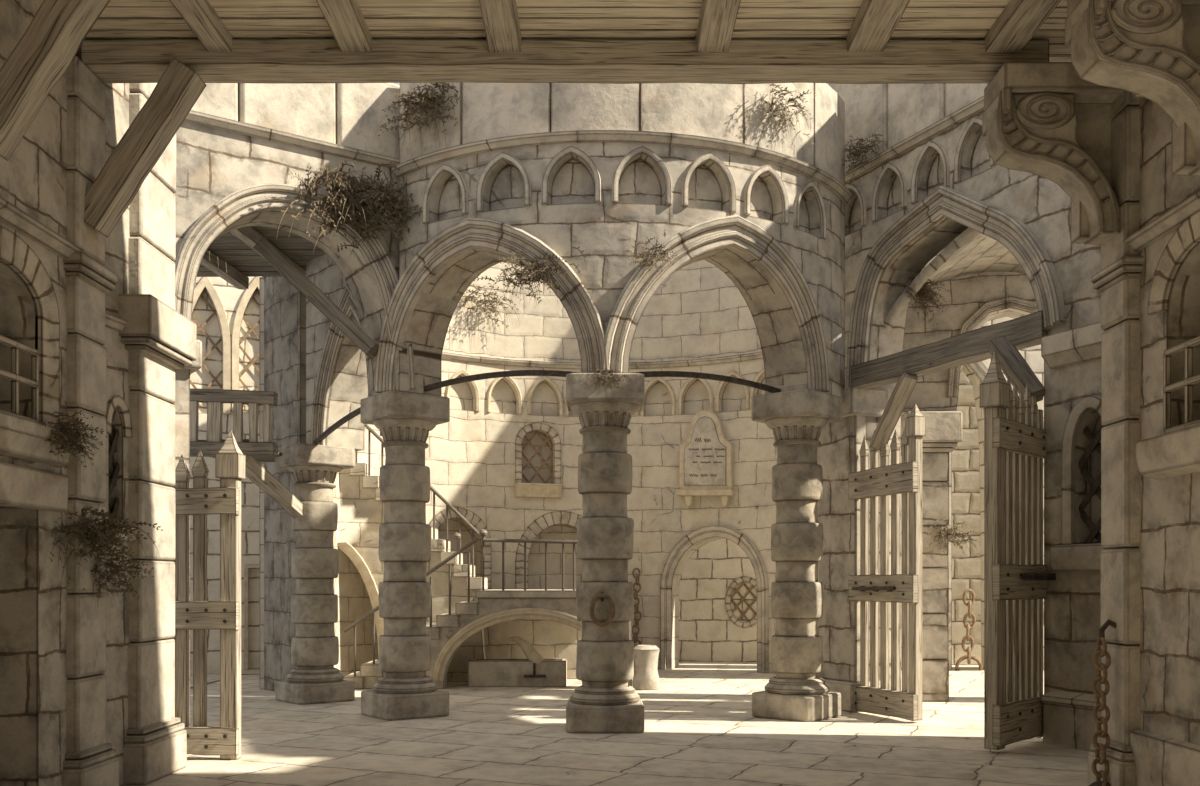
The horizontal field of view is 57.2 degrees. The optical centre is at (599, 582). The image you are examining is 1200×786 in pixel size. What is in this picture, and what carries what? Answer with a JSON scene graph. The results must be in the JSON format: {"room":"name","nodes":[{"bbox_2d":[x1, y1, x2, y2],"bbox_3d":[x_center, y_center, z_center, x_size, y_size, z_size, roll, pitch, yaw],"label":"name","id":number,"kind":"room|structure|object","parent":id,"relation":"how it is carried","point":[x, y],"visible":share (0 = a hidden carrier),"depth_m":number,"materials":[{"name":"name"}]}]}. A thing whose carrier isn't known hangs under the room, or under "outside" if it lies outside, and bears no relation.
{"room":"castle courtyard","nodes":[
{"label":"castle courtyard","id":0,"kind":"room"},
{"bbox_2d":[0,0,67,785],"bbox_3d":[-4.180,-1.275,2.710,0.700,5.750,10.420,0,0,0],"label":"wall","id":1,"kind":"structure","parent":0,"point":[33,679],"depth_m":7.50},
{"bbox_2d":[0,335,38,421],"bbox_3d":[-3.810,-1.315,7.035,0.040,0.510,0.805,0,0,0],"label":"window","id":2,"kind":"structure","parent":1,"relation":"in","point":[13,376],"depth_m":7.17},
{"bbox_2d":[0,226,59,427],"bbox_3d":[-3.815,-1.665,7.048,0.070,1.210,1.316,0,0,0],"label":"trim","id":3,"kind":"structure","parent":1,"relation":"attached to","point":[15,252],"depth_m":7.50,"materials":[{"name":"stone"}]},
{"bbox_2d":[0,462,68,511],"bbox_3d":[-3.795,-0.630,7.030,0.109,0.260,1.460,0,0,0],"label":"lintel","id":4,"kind":"object","parent":1,"relation":"attached to","point":[20,486],"visible":1,"depth_m":7.27,"materials":[{"name":"stone"}]},
{"bbox_2d":[0,411,75,465],"bbox_3d":[-3.770,-0.940,7.030,0.160,0.240,1.460,0,0,0],"label":"window sill","id":5,"kind":"structure","parent":1,"relation":"attached to","point":[22,438],"depth_m":7.17,"materials":[{"name":"stone"}]},
{"bbox_2d":[42,410,106,475],"bbox_3d":[-3.586,-0.942,7.549,0.246,0.514,0.766,0,0,0],"label":"weed","id":6,"kind":"object","parent":5,"relation":"attached to","point":[69,436],"visible":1,"depth_m":7.54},
{"bbox_2d":[0,197,82,257],"bbox_3d":[-3.790,-2.368,2.710,0.140,0.110,10.420,0,0,0],"label":"trim","id":7,"kind":"structure","parent":1,"relation":"attached to","point":[12,216],"depth_m":7.33,"materials":[{"name":"stone"}]},
{"bbox_2d":[0,0,110,160],"bbox_3d":[-3.359,-3.242,6.670,0.911,1.284,0.234,0,0,0],"label":"brace","id":8,"kind":"object","parent":1,"relation":"attached to","point":[53,38],"visible":1,"depth_m":6.57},
{"bbox_2d":[68,46,138,785],"bbox_3d":[-3.976,-1.350,8.479,0.350,5.900,0.900,0,0,10],"label":"wall","id":9,"kind":"structure","parent":0,"point":[116,121],"depth_m":8.62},
{"bbox_2d":[109,410,118,518],"bbox_3d":[-3.827,-0.932,8.597,0.036,0.880,0.218,0,0,10],"label":"window","id":10,"kind":"structure","parent":9,"relation":"in","point":[113,438],"depth_m":8.62,"materials":[{"name":"metal"}]},
{"bbox_2d":[104,395,131,437],"bbox_3d":[-3.768,-1.307,8.586,0.040,0.314,0.339,0,0,10],"label":"trim","id":11,"kind":"structure","parent":9,"relation":"attached to","point":[117,401],"depth_m":8.62,"materials":[{"name":"stone"}]},
{"bbox_2d":[190,277,258,675],"bbox_3d":[-6.736,-2.250,19.116,4.700,7.700,0.400,0,0,-23],"label":"wall","id":12,"kind":"structure","parent":0,"point":[230,296],"depth_m":19.08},
{"bbox_2d":[190,289,222,405],"bbox_3d":[-6.812,-3.986,18.954,0.609,2.160,0.036,0,0,-23],"label":"window","id":13,"kind":"structure","parent":12,"relation":"in","point":[204,290],"depth_m":18.98,"materials":[{"name":"stone"}]},
{"bbox_2d":[192,277,258,413],"bbox_3d":[-6.373,-4.162,19.037,1.729,2.490,0.070,0,0,-23],"label":"trim","id":14,"kind":"structure","parent":12,"relation":"attached to","point":[230,344],"depth_m":18.99,"materials":[{"name":"stone"}]},
{"bbox_2d":[239,290,258,406],"bbox_3d":[-6.023,-4.050,19.288,0.629,2.186,0.036,0,0,-23],"label":"window","id":15,"kind":"structure","parent":12,"relation":"in","point":[256,291],"depth_m":19.24,"materials":[{"name":"stone"}]},
{"bbox_2d":[244,564,258,668],"bbox_3d":[-5.987,0.583,19.206,0.442,1.833,0.060,0,0,-23],"label":"trim","id":16,"kind":"structure","parent":12,"relation":"attached to","point":[246,566],"depth_m":19.11,"materials":[{"name":"stone"}]},
{"bbox_2d":[197,226,325,288],"bbox_3d":[-5.000,-4.362,14.100,3.200,0.237,3.613,0,0,0],"label":"wooden ceiling","id":17,"kind":"structure","parent":0,"point":[233,257],"depth_m":14.73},
{"bbox_2d":[172,83,399,726],"bbox_3d":[-3.784,-2.274,12.399,3.140,7.748,0.750,0,0,-34],"label":"wall","id":18,"kind":"structure","parent":0,"point":[212,164],"depth_m":12.22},
{"bbox_2d":[184,110,399,167],"bbox_3d":[-3.533,-4.905,12.068,3.000,0.110,0.140,0,0,-34],"label":"trim","id":19,"kind":"structure","parent":18,"relation":"attached to","point":[195,117],"depth_m":12.10,"materials":[{"name":"stone"}]},
{"bbox_2d":[174,183,415,390],"bbox_3d":[-3.348,-3.313,12.204,2.796,2.146,0.131,0,0,-34],"label":"trim","id":20,"kind":"structure","parent":18,"relation":"attached to","point":[192,248],"depth_m":11.91,"materials":[{"name":"stone"}]},
{"bbox_2d":[254,237,378,359],"bbox_3d":[-3.356,-3.390,13.076,1.553,1.481,0.229,0,0,10],"label":"brace","id":21,"kind":"object","parent":18,"relation":"attached to","point":[282,264],"visible":1,"depth_m":12.98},
{"bbox_2d":[276,160,420,261],"bbox_3d":[-2.602,-4.180,12.245,1.997,1.360,0.642,0,0,-35],"label":"plant","id":22,"kind":"object","parent":18,"relation":"attached to","point":[356,203],"visible":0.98,"depth_m":12.33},
{"bbox_2d":[306,254,367,450],"bbox_3d":[-3.142,-3.570,14.659,0.600,3.460,2.023,0,0,-44],"label":"wall","id":23,"kind":"structure","parent":0,"point":[350,384],"depth_m":14.93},
{"bbox_2d":[311,284,381,444],"bbox_3d":[-3.236,-2.872,14.277,0.128,2.064,1.883,0,0,-44],"label":"trim","id":24,"kind":"structure","parent":23,"relation":"attached to","point":[333,341],"depth_m":14.68,"materials":[{"name":"stone"}]},
{"bbox_2d":[259,260,776,688],"bbox_3d":[-0.601,-2.500,19.160,9.943,8.200,3.947,0,0,-12],"label":"wall","id":25,"kind":"structure","parent":0,"point":[698,312],"depth_m":20.24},
{"bbox_2d":[429,507,490,589],"bbox_3d":[-2.561,-0.532,19.754,1.369,1.676,0.114,0,0,-35],"label":"trim","id":26,"kind":"structure","parent":25,"relation":"attached to","point":[475,520],"depth_m":19.97,"materials":[{"name":"stone"}]},
{"bbox_2d":[461,284,521,333],"bbox_3d":[-1.944,-4.885,19.768,1.196,1.003,0.474,0,0,-29],"label":"weed","id":27,"kind":"object","parent":25,"relation":"attached to","point":[479,288],"visible":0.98,"depth_m":19.85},
{"bbox_2d":[522,431,552,482],"bbox_3d":[-1.180,-2.342,20.531,0.651,1.031,0.055,0,0,-15],"label":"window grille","id":28,"kind":"structure","parent":25,"relation":"in","point":[536,432],"depth_m":20.52,"materials":[{"name":"metal"}]},
{"bbox_2d":[515,423,560,483],"bbox_3d":[-1.150,-2.412,20.428,0.891,1.144,0.085,0,0,-15],"label":"trim","id":29,"kind":"structure","parent":25,"relation":"attached to","point":[546,428],"depth_m":20.41,"materials":[{"name":"stone"}]},
{"bbox_2d":[515,483,562,497],"bbox_3d":[-1.129,-1.710,20.357,0.882,0.260,0.208,0,0,-15],"label":"trim","id":30,"kind":"structure","parent":25,"relation":"attached to","point":[524,490],"depth_m":20.32,"materials":[{"name":"stone"}]},
{"bbox_2d":[515,511,582,588],"bbox_3d":[-0.705,-0.518,20.493,1.782,1.670,0.148,0,0,-10],"label":"trim","id":31,"kind":"structure","parent":25,"relation":"attached to","point":[538,525],"depth_m":20.39,"materials":[{"name":"stone"}]},
{"bbox_2d":[441,351,762,368],"bbox_3d":[-0.517,-4.066,18.917,8.844,0.132,3.305,0,0,-11],"label":"trim","id":32,"kind":"structure","parent":25,"relation":"attached to","point":[445,355],"depth_m":20.20,"materials":[{"name":"stone"}]},
{"bbox_2d":[445,368,764,415],"bbox_3d":[-0.613,-3.491,18.857,8.891,0.741,3.373,0,0,-13],"label":"trim","id":33,"kind":"structure","parent":25,"relation":"attached to","point":[749,394],"depth_m":20.24,"materials":[{"name":"stone"}]},
{"bbox_2d":[632,568,641,646],"bbox_3d":[0.679,0.546,20.456,0.178,1.663,0.120,0,0,-43],"label":"chain","id":34,"kind":"object","parent":25,"relation":"hanging from","point":[636,605],"visible":0.79,"depth_m":20.44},
{"bbox_2d":[676,410,734,507],"bbox_3d":[1.928,-2.257,20.081,1.080,1.782,0.220,0,0,25],"label":"tablet","id":35,"kind":"object","parent":25,"relation":"attached to","point":[706,455],"visible":1,"depth_m":20.02,"materials":[{"name":"stone"}]},
{"bbox_2d":[660,525,768,672],"bbox_3d":[2.074,0.269,20.028,2.110,2.663,0.244,0,0,27],"label":"trim","id":36,"kind":"structure","parent":25,"relation":"attached to","point":[726,532],"depth_m":20.02,"materials":[{"name":"stone"}]},
{"bbox_2d":[84,0,1070,61],"bbox_3d":[0.000,-4.040,3.011,8.600,0.052,11.016,0,0,0],"label":"ceiling","id":37,"kind":"structure","parent":0,"point":[120,19],"depth_m":7.83,"materials":[{"name":"brown wood"}]},
{"bbox_2d":[169,0,232,51],"bbox_3d":[-2.795,-3.965,2.805,0.186,0.133,10.610,0,0,0],"label":"joist","id":38,"kind":"object","parent":37,"relation":"attached to","point":[200,16],"visible":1,"depth_m":7.71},
{"bbox_2d":[316,0,371,51],"bbox_3d":[-1.788,-3.965,2.805,0.230,0.133,10.610,0,0,0],"label":"joist","id":39,"kind":"object","parent":37,"relation":"attached to","point":[345,20],"visible":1,"depth_m":7.71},
{"bbox_2d":[479,0,520,51],"bbox_3d":[-0.698,-3.965,2.805,0.238,0.132,10.610,0,0,0],"label":"joist","id":40,"kind":"object","parent":37,"relation":"attached to","point":[500,18],"visible":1,"depth_m":7.70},
{"bbox_2d":[81,39,1048,83],"bbox_3d":[-0.255,-3.900,8.230,7.110,0.196,0.312,0,0,0],"label":"tie beam","id":41,"kind":"structure","parent":37,"relation":"attached to","point":[747,61],"depth_m":8.08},
{"bbox_2d":[696,0,740,51],"bbox_3d":[0.826,-3.965,2.805,0.244,0.132,10.610,0,0,0],"label":"joist","id":42,"kind":"object","parent":37,"relation":"attached to","point":[717,18],"visible":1,"depth_m":7.70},
{"bbox_2d":[846,0,909,51],"bbox_3d":[1.946,-3.964,2.805,0.267,0.131,10.610,0,0,0],"label":"joist","id":43,"kind":"object","parent":37,"relation":"attached to","point":[875,21],"visible":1,"depth_m":7.71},
{"bbox_2d":[984,0,1060,51],"bbox_3d":[2.960,-3.965,2.805,0.267,0.132,10.610,0,0,0],"label":"joist","id":44,"kind":"object","parent":37,"relation":"attached to","point":[1020,20],"visible":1,"depth_m":7.71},
{"bbox_2d":[124,661,1088,785],"bbox_3d":[1.000,1.600,11.000,20.000,0.001,28.000,0,0,0],"label":"floor","id":45,"kind":"structure","parent":0,"point":[701,729],"depth_m":10.76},
{"bbox_2d":[62,56,118,785],"bbox_3d":[-3.909,-1.099,8.135,0.458,5.397,0.610,0,0,0],"label":"pilaster","id":46,"kind":"object","parent":45,"relation":"on","point":[89,760],"visible":0.47,"depth_m":8.02,"materials":[{"name":"stone"}]},
{"bbox_2d":[49,504,162,590],"bbox_3d":[-3.587,-0.250,8.038,0.303,0.696,1.030,0,0,20],"label":"plant","id":47,"kind":"object","parent":46,"relation":"attached to","point":[92,537],"visible":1,"depth_m":8.00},
{"bbox_2d":[66,547,153,608],"bbox_3d":[-3.636,-0.007,8.186,0.241,0.554,0.823,0,0,21],"label":"plant","id":48,"kind":"object","parent":46,"relation":"attached to","point":[114,572],"visible":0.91,"depth_m":8.28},
{"bbox_2d":[84,58,206,237],"bbox_3d":[-3.395,-3.204,8.119,0.906,1.248,0.235,0,0,0],"label":"brace","id":49,"kind":"object","parent":46,"relation":"attached to","point":[179,87],"visible":0.97,"depth_m":8.01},
{"bbox_2d":[119,83,196,784],"bbox_3d":[-3.914,-1.399,9.115,0.788,5.997,0.990,0,0,0],"label":"pilaster","id":50,"kind":"object","parent":45,"relation":"on","point":[158,339],"visible":0.39,"depth_m":8.95,"materials":[{"name":"stone"}]},
{"bbox_2d":[168,429,245,759],"bbox_3d":[-3.625,0.100,10.003,0.753,3.000,0.198,0,0,0],"label":"gate leaf","id":51,"kind":"object","parent":45,"relation":"on","point":[199,615],"visible":0.69,"depth_m":9.95,"materials":[{"name":"wood"}]},
{"bbox_2d":[264,276,305,690],"bbox_3d":[-4.468,-1.900,16.206,0.500,7.000,1.405,0,0,-38],"label":"wall pier","id":52,"kind":"object","parent":45,"relation":"on","point":[284,305],"visible":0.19,"depth_m":16.04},
{"bbox_2d":[190,388,302,518],"bbox_3d":[-4.557,-1.518,14.453,1.491,1.724,2.276,0,0,0],"label":"wooden balcony","id":53,"kind":"object","parent":52,"relation":"attached to","point":[255,451],"visible":0.63,"depth_m":13.35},
{"bbox_2d":[275,443,354,704],"bbox_3d":[-3.886,-0.118,15.000,0.840,3.436,0.840,0,0,-40],"label":"stone column","id":54,"kind":"structure","parent":45,"relation":"on","point":[314,679],"depth_m":14.75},
{"bbox_2d":[361,391,449,720],"bbox_3d":[-2.360,-0.318,13.314,0.840,3.835,0.840,0,0,-37],"label":"stone column","id":55,"kind":"structure","parent":45,"relation":"on","point":[405,420],"depth_m":13.07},
{"bbox_2d":[338,454,631,688],"bbox_3d":[-1.954,-0.270,18.055,4.873,3.740,3.090,0,0,0],"label":"stone staircase","id":56,"kind":"structure","parent":45,"relation":"on","point":[481,628],"depth_m":17.75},
{"bbox_2d":[343,538,478,676],"bbox_3d":[-2.855,0.360,16.630,2.059,2.107,0.056,0,0,0],"label":"iron railing","id":57,"kind":"object","parent":56,"relation":"on","point":[475,540],"visible":0.72,"depth_m":16.61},
{"bbox_2d":[355,424,484,576],"bbox_3d":[-3.000,-1.507,17.780,2.339,2.826,0.127,0,0,0],"label":"iron railing","id":58,"kind":"object","parent":56,"relation":"on","point":[457,535],"visible":0.62,"depth_m":17.76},
{"bbox_2d":[479,529,576,589],"bbox_3d":[-0.704,-0.352,16.630,2.254,0.925,0.127,0,0,0],"label":"iron railing","id":59,"kind":"object","parent":56,"relation":"on","point":[483,533],"visible":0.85,"depth_m":16.61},
{"bbox_2d":[468,659,566,686],"bbox_3d":[-1.279,1.401,17.179,1.510,0.398,0.542,0,0,0],"label":"trough","id":60,"kind":"object","parent":45,"relation":"on","point":[481,672],"visible":1,"depth_m":16.95,"materials":[{"name":"stone"}]},
{"bbox_2d":[508,636,544,664],"bbox_3d":[-1.140,1.069,17.040,0.562,0.499,0.233,0,0,0],"label":"sheaf","id":61,"kind":"object","parent":60,"relation":"in","point":[531,654],"visible":0.99,"depth_m":16.98,"materials":[{"name":"plant"}]},
{"bbox_2d":[566,373,643,732],"bbox_3d":[0.055,-0.318,12.100,0.840,3.835,0.840,0,0,0],"label":"stone column","id":62,"kind":"structure","parent":45,"relation":"on","point":[604,702],"depth_m":11.84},
{"bbox_2d":[424,370,579,390],"bbox_3d":[-1.157,-2.343,12.637,2.184,0.165,0.045,0,0,26],"label":"rod","id":63,"kind":"object","parent":62,"relation":"attached to","point":[513,373],"visible":0.91,"depth_m":12.63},
{"bbox_2d":[589,592,615,626],"bbox_3d":[0.025,0.281,11.755,0.282,0.381,0.161,0,0,0],"label":"ring","id":64,"kind":"object","parent":62,"relation":"hanging from","point":[601,596],"visible":1,"depth_m":11.71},
{"bbox_2d":[632,645,659,689],"bbox_3d":[0.694,1.270,16.600,0.420,0.660,0.410,0,0,0],"label":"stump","id":65,"kind":"object","parent":45,"relation":"on","point":[646,677],"visible":0.96,"depth_m":16.44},
{"bbox_2d":[751,389,842,721],"bbox_3d":[2.362,-0.318,13.188,0.840,3.835,0.840,0,0,40],"label":"stone column","id":66,"kind":"structure","parent":45,"relation":"on","point":[796,418],"depth_m":12.94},
{"bbox_2d":[630,371,780,392],"bbox_3d":[1.249,-2.311,12.624,2.139,0.180,0.045,0,0,-26],"label":"rod","id":67,"kind":"object","parent":66,"relation":"attached to","point":[684,374],"visible":0.87,"depth_m":12.61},
{"bbox_2d":[817,387,887,712],"bbox_3d":[3.142,-0.410,14.100,0.560,4.020,1.018,0,0,-24],"label":"wall pier","id":68,"kind":"object","parent":45,"relation":"on","point":[838,454],"visible":0.38,"depth_m":13.84,"materials":[{"name":"stone"}]},
{"bbox_2d":[848,403,925,720],"bbox_3d":[3.364,-0.241,13.128,0.222,3.637,1.330,0,0,-23],"label":"gate leaf","id":69,"kind":"object","parent":68,"relation":"attached to","point":[905,477],"visible":0.98,"depth_m":12.95,"materials":[{"name":"brown wood"}]},
{"bbox_2d":[851,310,1046,389],"bbox_3d":[3.870,-2.563,12.336,0.278,0.345,2.850,0,0,-28],"label":"lintel beam","id":70,"kind":"structure","parent":68,"relation":"on","point":[1026,331],"depth_m":12.16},
{"bbox_2d":[870,372,917,450],"bbox_3d":[3.464,-2.024,12.983,0.240,0.905,0.789,0,0,-24],"label":"strut","id":71,"kind":"object","parent":70,"relation":"attached to","point":[906,383],"visible":1,"depth_m":12.90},
{"bbox_2d":[988,335,1044,401],"bbox_3d":[4.267,-2.188,11.277,0.236,0.793,0.709,0,0,-25],"label":"strut","id":72,"kind":"object","parent":70,"relation":"attached to","point":[1013,364],"visible":0.9,"depth_m":11.21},
{"bbox_2d":[901,411,961,701],"bbox_3d":[4.467,-0.347,15.050,0.738,3.887,0.780,0,0,0],"label":"pier","id":73,"kind":"object","parent":45,"relation":"on","point":[943,428],"visible":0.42,"depth_m":14.79,"materials":[{"name":"stone"}]},
{"bbox_2d":[922,517,980,557],"bbox_3d":[4.690,-0.562,14.607,0.888,0.654,0.302,0,0,-17],"label":"weed","id":74,"kind":"object","parent":73,"relation":"attached to","point":[942,534],"visible":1,"depth_m":14.66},
{"bbox_2d":[397,142,844,397],"bbox_3d":[0.425,-3.520,12.743,5.532,2.560,1.827,0,0,-9],"label":"wall","id":75,"kind":"structure","parent":0,"point":[571,218],"depth_m":12.23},
{"bbox_2d":[375,217,609,392],"bbox_3d":[-1.340,-3.123,12.260,3.081,1.767,0.516,0,0,26],"label":"trim","id":76,"kind":"structure","parent":75,"relation":"attached to","point":[468,234],"depth_m":12.01,"materials":[{"name":"stone"}]},
{"bbox_2d":[469,246,586,305],"bbox_3d":[-0.788,-3.230,11.649,1.288,0.696,0.344,0,0,13],"label":"weed","id":77,"kind":"object","parent":75,"relation":"hanging from","point":[535,265],"visible":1,"depth_m":11.71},
{"bbox_2d":[422,146,826,239],"bbox_3d":[0.394,-4.387,12.297,4.736,0.614,1.032,0,0,-7],"label":"trim","id":78,"kind":"structure","parent":75,"relation":"attached to","point":[558,157],"depth_m":12.02,"materials":[{"name":"stone"}]},
{"bbox_2d":[625,229,677,274],"bbox_3d":[0.538,-3.477,11.612,0.584,0.544,0.222,0,0,-13],"label":"plant","id":79,"kind":"object","parent":75,"relation":"attached to","point":[660,247],"visible":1,"depth_m":11.65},
{"bbox_2d":[600,215,828,391],"bbox_3d":[1.404,-3.135,12.229,2.974,1.791,0.490,0,0,-25],"label":"trim","id":80,"kind":"structure","parent":75,"relation":"attached to","point":[737,231],"depth_m":11.98,"materials":[{"name":"stone"}]},
{"bbox_2d":[399,82,844,185],"bbox_3d":[0.459,-5.500,12.718,5.478,1.360,1.765,0,0,-10],"label":"wall","id":81,"kind":"structure","parent":0,"point":[483,111],"depth_m":12.07,"materials":[{"name":"stone"}]},
{"bbox_2d":[391,130,853,204],"bbox_3d":[0.492,-4.785,12.526,5.671,0.110,1.591,0,0,-10],"label":"trim","id":82,"kind":"structure","parent":81,"relation":"attached to","point":[578,136],"depth_m":11.99,"materials":[{"name":"stone"}]},
{"bbox_2d":[373,82,460,163],"bbox_3d":[-2.008,-5.178,12.223,1.330,1.003,0.434,0,0,39],"label":"weed","id":83,"kind":"object","parent":82,"relation":"on","point":[426,99],"visible":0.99,"depth_m":12.28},
{"bbox_2d":[754,83,814,153],"bbox_3d":[2.115,-5.267,12.286,0.994,0.850,0.300,0,0,-36],"label":"weed","id":84,"kind":"object","parent":81,"relation":"attached to","point":[770,109],"visible":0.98,"depth_m":12.32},
{"bbox_2d":[679,538,756,661],"bbox_3d":[2.699,-0.550,22.437,4.200,4.300,0.300,0,0,9],"label":"wall","id":85,"kind":"structure","parent":0,"point":[707,633],"depth_m":22.34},
{"bbox_2d":[725,576,756,627],"bbox_3d":[2.929,0.384,22.230,0.816,1.072,0.080,0,0,9],"label":"window","id":86,"kind":"structure","parent":85,"relation":"in","point":[743,579],"depth_m":22.22,"materials":[{"name":"stone"}]},
{"bbox_2d":[884,227,1025,331],"bbox_3d":[4.686,-3.402,12.001,2.692,2.015,7.360,0,0,0],"label":"vault","id":87,"kind":"object","parent":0,"point":[971,251],"visible":0.29,"depth_m":13.74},
{"bbox_2d":[902,275,949,322],"bbox_3d":[3.976,-3.429,13.375,0.780,0.669,0.293,0,0,-40],"label":"weed","id":88,"kind":"object","parent":87,"relation":"attached to","point":[928,292],"visible":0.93,"depth_m":13.44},
{"bbox_2d":[952,371,980,664],"bbox_3d":[7.700,-1.650,21.550,5.000,6.500,0.300,0,0,0],"label":"wall","id":89,"kind":"structure","parent":0,"point":[966,572],"depth_m":21.40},
{"bbox_2d":[955,589,982,670],"bbox_3d":[6.740,0.901,20.099,0.481,1.588,0.222,0,0,-19],"label":"chain","id":90,"kind":"object","parent":89,"relation":"hanging from","point":[970,603],"visible":0.98,"depth_m":20.07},
{"bbox_2d":[901,248,1035,414],"bbox_3d":[6.170,-1.700,15.217,5.004,6.600,0.500,0,0,15],"label":"wall","id":91,"kind":"structure","parent":0,"point":[967,293],"depth_m":15.32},
{"bbox_2d":[947,296,1037,397],"bbox_3d":[5.946,-3.250,14.998,2.326,1.361,0.080,0,0,15],"label":"trim","id":92,"kind":"structure","parent":91,"relation":"attached to","point":[1016,303],"depth_m":15.16,"materials":[{"name":"stone"}]},
{"bbox_2d":[828,83,1109,694],"bbox_3d":[4.404,-2.524,11.931,0.550,8.249,5.750,0,0,-24],"label":"wall","id":93,"kind":"structure","parent":0,"point":[1072,604],"depth_m":11.70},
{"bbox_2d":[841,129,886,188],"bbox_3d":[3.155,-5.153,13.403,0.309,0.756,0.919,0,0,-24],"label":"weed","id":94,"kind":"object","parent":93,"relation":"attached to","point":[856,152],"visible":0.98,"depth_m":13.50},
{"bbox_2d":[845,96,983,183],"bbox_3d":[4.127,-5.155,11.778,0.140,0.110,5.700,0,0,-24],"label":"trim","id":95,"kind":"structure","parent":93,"relation":"attached to","point":[976,106],"depth_m":12.68,"materials":[{"name":"stone"}]},
{"bbox_2d":[846,116,996,226],"bbox_3d":[3.783,-4.759,12.605,0.056,0.638,3.571,0,0,-24],"label":"trim","id":96,"kind":"structure","parent":93,"relation":"attached to","point":[937,146],"depth_m":12.81,"materials":[{"name":"stone"}]},
{"bbox_2d":[846,185,1065,387],"bbox_3d":[3.859,-3.429,12.375,0.152,2.056,3.405,0,0,-24],"label":"trim","id":97,"kind":"structure","parent":93,"relation":"attached to","point":[997,224],"depth_m":12.19,"materials":[{"name":"stone"}]},
{"bbox_2d":[980,349,1055,749],"bbox_3d":[4.097,-0.320,10.680,1.225,3.760,0.270,0,0,-44],"label":"gate leaf","id":98,"kind":"object","parent":93,"relation":"attached to","point":[1016,577],"visible":0.99,"depth_m":10.56,"materials":[{"name":"brown wood"}]},
{"bbox_2d":[1041,690,1100,750],"bbox_3d":[4.870,1.350,10.075,0.170,0.580,1.984,0,0,-24],"label":"trim","id":99,"kind":"structure","parent":93,"relation":"attached to","point":[1068,720],"depth_m":10.67,"materials":[{"name":"stone"}]},
{"bbox_2d":[1041,321,1105,368],"bbox_3d":[4.865,-2.300,10.062,0.190,0.320,1.964,0,0,-24],"label":"trim","id":100,"kind":"structure","parent":93,"relation":"attached to","point":[1083,343],"depth_m":10.60,"materials":[{"name":"stone"}]},
{"bbox_2d":[1050,543,1104,570],"bbox_3d":[4.858,-0.250,10.127,0.150,0.260,1.688,0,0,-24],"label":"trim","id":101,"kind":"structure","parent":93,"relation":"attached to","point":[1074,557],"depth_m":10.58,"materials":[{"name":"stone"}]},
{"bbox_2d":[1061,396,1105,544],"bbox_3d":[4.707,-1.091,10.557,0.070,1.421,0.659,0,0,-24],"label":"trim","id":102,"kind":"structure","parent":93,"relation":"attached to","point":[1077,412],"depth_m":10.75,"materials":[{"name":"stone"}]},
{"bbox_2d":[1079,425,1104,543],"bbox_3d":[4.793,-1.010,10.598,0.036,1.301,0.466,0,0,-24],"label":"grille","id":103,"kind":"structure","parent":93,"relation":"in","point":[1095,444],"depth_m":10.66,"materials":[{"name":"metal"}]},
{"bbox_2d":[901,317,1043,669],"bbox_3d":[7.700,-1.900,20.400,5.000,7.000,0.400,0,0,0],"label":"wall","id":104,"kind":"structure","parent":0,"point":[1032,356],"depth_m":20.31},
{"bbox_2d":[946,361,987,669],"bbox_3d":[6.795,-1.404,20.160,1.118,6.007,0.120,0,0,0],"label":"trim","id":105,"kind":"structure","parent":104,"relation":"attached to","point":[978,368],"depth_m":20.15,"materials":[{"name":"stone"}]},
{"bbox_2d":[1138,97,1199,744],"bbox_3d":[4.155,-1.275,2.690,0.600,5.750,10.380,0,0,0],"label":"wall","id":106,"kind":"structure","parent":0,"point":[1169,548],"depth_m":7.50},
{"bbox_2d":[1088,90,1143,785],"bbox_3d":[3.920,-1.099,8.055,0.471,5.397,0.550,0,0,0],"label":"pilaster","id":107,"kind":"object","parent":106,"relation":"attached to","point":[1117,282],"visible":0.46,"depth_m":7.90,"materials":[{"name":"stone"}]},
{"bbox_2d":[982,62,1123,244],"bbox_3d":[3.325,-3.123,8.080,0.949,1.208,0.460,0,0,0],"label":"bracket","id":108,"kind":"object","parent":107,"relation":"attached to","point":[1042,119],"visible":0.98,"depth_m":7.92,"materials":[{"name":"stone"}]},
{"bbox_2d":[1089,619,1116,785],"bbox_3d":[3.660,0.960,8.000,0.273,1.396,0.157,0,0,30],"label":"chain","id":109,"kind":"object","parent":107,"relation":"hanging from","point":[1101,640],"visible":0.99,"depth_m":7.98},
{"bbox_2d":[1065,0,1199,175],"bbox_3d":[3.365,-3.123,6.700,0.949,1.208,0.460,0,0,0],"label":"bracket","id":110,"kind":"object","parent":106,"relation":"attached to","point":[1149,49],"visible":1,"depth_m":6.54,"materials":[{"name":"stone"}]},
{"bbox_2d":[1123,190,1199,250],"bbox_3d":[3.815,-2.425,2.690,0.140,0.110,10.380,0,0,0],"label":"trim","id":111,"kind":"structure","parent":106,"relation":"attached to","point":[1173,218],"depth_m":7.38,"materials":[{"name":"stone"}]},
{"bbox_2d":[1130,729,1199,785],"bbox_3d":[3.830,1.320,6.940,0.090,0.560,1.880,0,0,0],"label":"trim","id":112,"kind":"structure","parent":106,"relation":"attached to","point":[1160,760],"depth_m":7.39,"materials":[{"name":"stone"}]},
{"bbox_2d":[1135,425,1199,478],"bbox_3d":[3.790,-0.845,6.960,0.170,0.270,1.320,0,0,0],"label":"window sill","id":113,"kind":"structure","parent":106,"relation":"attached to","point":[1176,453],"depth_m":7.20,"materials":[{"name":"stone"}]},
{"bbox_2d":[1147,210,1199,314],"bbox_3d":[3.840,-2.115,7.014,0.070,0.530,1.288,0,0,0],"label":"trim","id":114,"kind":"structure","parent":106,"relation":"attached to","point":[1187,235],"depth_m":7.37,"materials":[{"name":"stone"}]},
{"bbox_2d":[1163,336,1199,433],"bbox_3d":[3.825,-1.285,7.010,0.040,0.570,0.855,0,0,0],"label":"window","id":115,"kind":"structure","parent":106,"relation":"in","point":[1190,380],"depth_m":7.20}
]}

